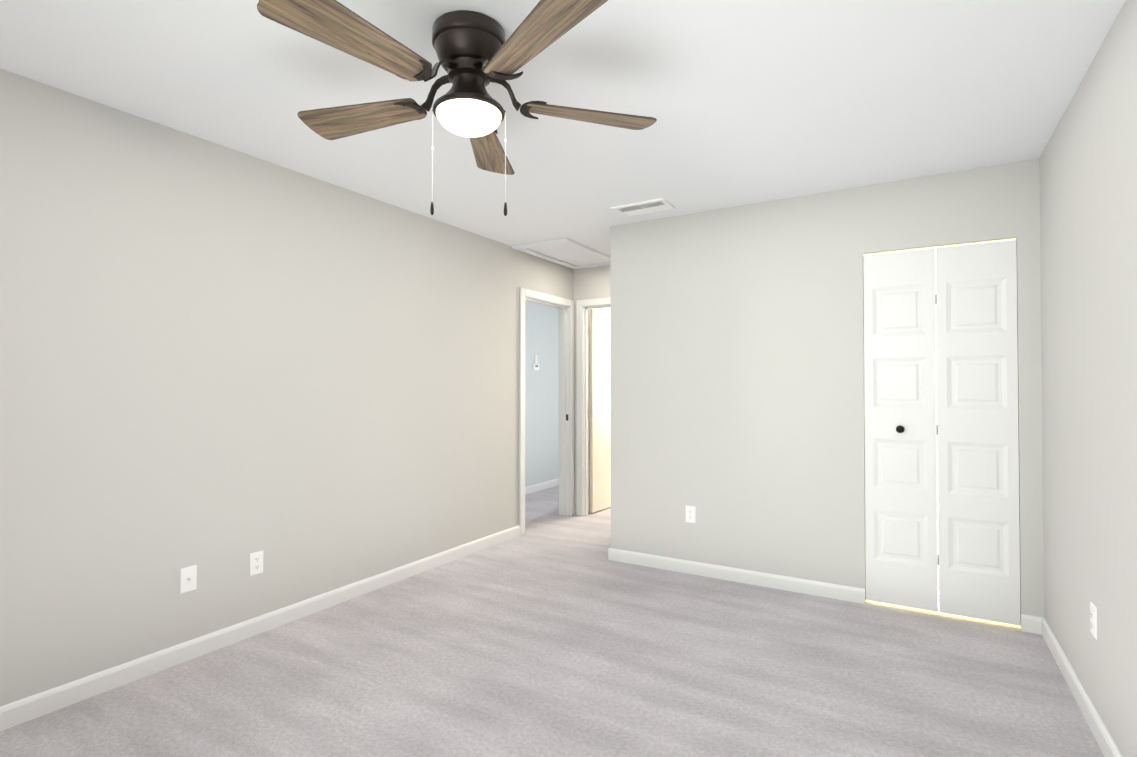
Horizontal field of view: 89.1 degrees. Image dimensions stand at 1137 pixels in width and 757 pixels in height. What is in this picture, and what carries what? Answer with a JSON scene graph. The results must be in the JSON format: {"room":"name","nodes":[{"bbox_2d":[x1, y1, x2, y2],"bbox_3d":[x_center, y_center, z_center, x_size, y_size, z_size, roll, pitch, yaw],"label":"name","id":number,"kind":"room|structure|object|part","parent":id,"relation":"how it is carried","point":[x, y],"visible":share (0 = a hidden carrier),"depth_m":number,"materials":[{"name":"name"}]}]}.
{"room":"empty bedroom","nodes":[
{"label":"empty bedroom","id":0,"kind":"room"},
{"bbox_2d":[0,69,610,706],"bbox_3d":[-0.711,0.106,4.555,0.110,2.440,8.950,0,-1,31],"label":"wall","id":1,"kind":"structure","parent":0,"point":[218,363],"depth_m":2.78,"materials":[{"name":"paint"}]},
{"bbox_2d":[180,565,196,593],"bbox_3d":[-1.756,0.930,2.675,0.017,0.115,0.070,0,-1,31],"label":"outlet","id":2,"kind":"object","parent":1,"relation":"attached to","point":[188,579],"visible":1,"depth_m":2.67,"materials":[{"name":"white plastic"}]},
{"bbox_2d":[250,550,262,575],"bbox_3d":[-1.593,0.944,2.954,0.009,0.115,0.070,0,-1,31],"label":"duplex electrical outlet","id":3,"kind":"object","parent":1,"relation":"attached to","point":[256,562],"visible":1,"depth_m":2.95,"materials":[{"name":"white plastic"}]},
{"bbox_2d":[0,525,519,730],"bbox_3d":[-1.685,1.259,2.790,0.014,0.085,4.949,0,-1,31],"label":"baseboard","id":4,"kind":"structure","parent":1,"relation":"attached to","point":[18,712],"depth_m":2.75,"materials":[{"name":"white wood"}]},
{"bbox_2d":[519,287,610,534],"bbox_3d":[0.193,0.279,5.159,1.075,2.111,1.021,0,-1,31],"label":"door frame","id":5,"kind":"structure","parent":1,"relation":"attached to","point":[524,292],"depth_m":5.65,"materials":[{"name":"white wood"}]},
{"bbox_3d":[-0.236,0.307,5.346,0.110,2.060,0.800,0,-1,31],"label":"hall door jamb","id":6,"kind":"part","parent":5,"relation":"part of","materials":[{"name":"white wood"}]},
{"bbox_3d":[0.502,0.309,5.505,0.800,2.060,0.110,0,-1,31],"label":"door jamb end","id":7,"kind":"part","parent":5,"relation":"part of","materials":[{"name":"white wood"}]},
{"bbox_2d":[590,309,610,512],"bbox_3d":[0.463,0.324,6.019,0.105,2.020,0.755,-1,-1,35],"label":"end door","id":8,"kind":"structure","parent":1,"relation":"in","point":[600,410],"depth_m":5.85,"materials":[{"name":"beige wood"}]},
{"bbox_2d":[525,301,558,486],"bbox_3d":[-0.635,0.135,6.694,0.110,2.440,5.200,0,-1,31],"label":"wall","id":9,"kind":"structure","parent":0,"point":[542,403],"depth_m":7.10,"materials":[{"name":"paint"}]},
{"bbox_2d":[533,355,538,369],"bbox_3d":[-0.393,-0.191,6.973,0.024,0.180,0.110,0,-1,31],"label":"light switch","id":10,"kind":"object","parent":9,"relation":"attached to","point":[535,366],"visible":0.96,"depth_m":6.96,"materials":[{"name":"white plastic"}]},
{"bbox_2d":[525,478,558,493],"bbox_3d":[-0.582,1.312,6.646,0.014,0.085,5.000,0,-1,31],"label":"baseboard","id":11,"kind":"structure","parent":9,"relation":"attached to","point":[540,486],"depth_m":7.05,"materials":[{"name":"white wood"}]},
{"bbox_2d":[0,485,1103,756],"bbox_3d":[0.324,1.367,3.889,4.900,0.100,9.200,0,-1,31],"label":"floor","id":12,"kind":"structure","parent":0,"point":[552,631],"depth_m":2.49,"materials":[{"name":"carpet"}]},
{"bbox_2d":[935,249,938,611],"bbox_3d":[2.074,0.288,3.255,0.718,2.038,0.005,0,-1,31],"label":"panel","id":13,"kind":"object","parent":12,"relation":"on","point":[937,449],"visible":0.14,"depth_m":3.25,"materials":[{"name":"white wood"}]},
{"bbox_2d":[0,0,1125,255],"bbox_3d":[0.324,-1.173,3.924,4.900,0.100,9.200,0,-1,31],"label":"ceiling","id":14,"kind":"structure","parent":0,"point":[744,102],"depth_m":2.30,"materials":[{"name":"paint"}]},
{"bbox_2d":[257,0,656,215],"bbox_3d":[-0.359,-0.845,1.900,1.277,0.611,1.258,0,-1,31],"label":"ceiling fan","id":15,"kind":"object","parent":14,"relation":"hanging from","point":[477,53],"visible":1,"depth_m":1.82,"materials":[{"name":"brown wood"}]},
{"bbox_3d":[-0.586,-0.935,1.580,0.168,0.006,0.474,-14,-9,36],"label":"blade","id":16,"kind":"part","parent":15,"relation":"part of","materials":[{"name":"brown wood"}]},
{"label":"blade","id":17,"kind":"part","parent":15,"relation":"part of","materials":[{"name":"brown wood"}]},
{"bbox_3d":[-0.330,-0.848,1.919,0.216,0.066,0.216,0,-1,31],"label":"lamp shade","id":18,"kind":"part","parent":15,"relation":"part of","materials":[{"name":"white glass"}]},
{"bbox_3d":[-0.334,-1.013,1.919,0.512,0.274,0.503,0,-1,31],"label":"motor","id":19,"kind":"part","parent":15,"relation":"part of","materials":[{"name":"brown metal"}]},
{"bbox_3d":[-0.324,-0.924,2.345,0.168,0.006,0.474,11,-1,1],"label":"blade","id":20,"kind":"part","parent":15,"relation":"part of","materials":[{"name":"brown wood"}]},
{"bbox_3d":[-0.086,-0.935,1.572,0.168,0.006,0.474,-13,7,-35],"label":"blade","id":21,"kind":"part","parent":15,"relation":"part of","materials":[{"name":"brown wood"}]},
{"bbox_3d":[0.076,-0.929,2.045,0.474,0.006,0.168,0,10,-17],"label":"blade","id":22,"kind":"part","parent":15,"relation":"part of","materials":[{"name":"brown wood"}]},
{"bbox_2d":[512,237,609,268],"bbox_3d":[0.018,-1.096,5.140,0.535,0.020,1.025,0,-1,31],"label":"attic access hatch","id":23,"kind":"object","parent":14,"relation":"attached to","point":[569,253],"visible":0.83,"depth_m":5.03,"materials":[{"name":"paint"}]},
{"bbox_2d":[611,198,675,216],"bbox_3d":[0.491,-1.118,3.793,0.360,0.013,0.230,0,-1,31],"label":"ceiling vent","id":24,"kind":"object","parent":14,"relation":"in","point":[645,207],"visible":1,"depth_m":3.78,"materials":[{"name":"white metal"}]},
{"bbox_2d":[573,268,581,514],"bbox_3d":[0.117,0.122,5.737,0.096,2.440,0.110,0,-1,31],"label":"wall","id":25,"kind":"structure","parent":0,"point":[577,284],"depth_m":5.70,"materials":[{"name":"paint"}]},
{"bbox_2d":[582,265,609,299],"bbox_3d":[0.502,-0.911,5.521,0.800,0.380,0.110,0,-1,31],"label":"wall","id":26,"kind":"structure","parent":0,"point":[595,282],"depth_m":5.60,"materials":[{"name":"paint"}]},
{"bbox_2d":[610,162,1016,602],"bbox_3d":[1.355,0.094,3.667,2.375,2.440,0.110,0,-1,31],"label":"wall","id":27,"kind":"structure","parent":0,"point":[737,378],"depth_m":3.68,"materials":[{"name":"paint"}]},
{"bbox_2d":[686,505,695,522],"bbox_3d":[0.824,0.917,3.905,0.070,0.115,0.009,0,-1,31],"label":"duplex electrical outlet","id":28,"kind":"object","parent":27,"relation":"attached to","point":[690,514],"visible":1,"depth_m":3.90,"materials":[{"name":"white plastic"}]},
{"bbox_2d":[608,548,864,603],"bbox_3d":[1.009,1.273,3.787,1.669,0.085,0.014,0,-1,31],"label":"baseboard","id":29,"kind":"structure","parent":27,"relation":"attached to","point":[821,589],"depth_m":3.71,"materials":[{"name":"white wood"}]},
{"bbox_2d":[865,238,1013,254],"bbox_3d":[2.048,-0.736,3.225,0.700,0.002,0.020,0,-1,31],"label":"door track","id":30,"kind":"object","parent":27,"relation":"attached to","point":[940,246],"visible":1,"depth_m":3.21,"materials":[{"name":"white metal"}]},
{"bbox_2d":[863,240,1020,625],"bbox_3d":[2.039,0.281,3.196,0.716,2.013,0.079,0,-1,31],"label":"bifold closet door","id":31,"kind":"structure","parent":30,"relation":"hanging from","point":[969,543],"depth_m":3.18,"materials":[{"name":"white wood"}]},
{"bbox_2d":[1021,614,1043,634],"bbox_3d":[2.383,1.262,2.964,0.095,0.085,0.014,0,-1,31],"label":"baseboard","id":32,"kind":"structure","parent":27,"relation":"attached to","point":[1031,624],"depth_m":2.96,"materials":[{"name":"white"}]},
{"bbox_2d":[1015,158,1044,628],"bbox_3d":[2.415,0.085,3.033,0.095,2.440,0.110,0,-1,31],"label":"wall","id":33,"kind":"structure","parent":0,"point":[1031,525],"depth_m":2.99,"materials":[{"name":"paint"}]},
{"bbox_2d":[1039,0,1136,756],"bbox_3d":[2.321,0.080,2.676,0.110,2.440,9.060,0,-1,31],"label":"wall","id":34,"kind":"structure","parent":0,"point":[1088,202],"depth_m":2.08,"materials":[{"name":"paint"}]},
{"bbox_2d":[1042,618,1122,756],"bbox_3d":[1.209,1.234,0.924,0.014,0.085,4.720,0,-1,31],"label":"baseboard","id":35,"kind":"structure","parent":34,"relation":"attached to","point":[1101,734],"depth_m":2.24,"materials":[{"name":"white wood"}]},
{"bbox_2d":[1090,602,1096,639],"bbox_3d":[1.925,0.888,2.121,0.009,0.115,0.070,0,-1,31],"label":"duplex electrical outlet","id":36,"kind":"object","parent":34,"relation":"attached to","point":[1093,619],"visible":1,"depth_m":2.11,"materials":[{"name":"white plastic"}]}
]}

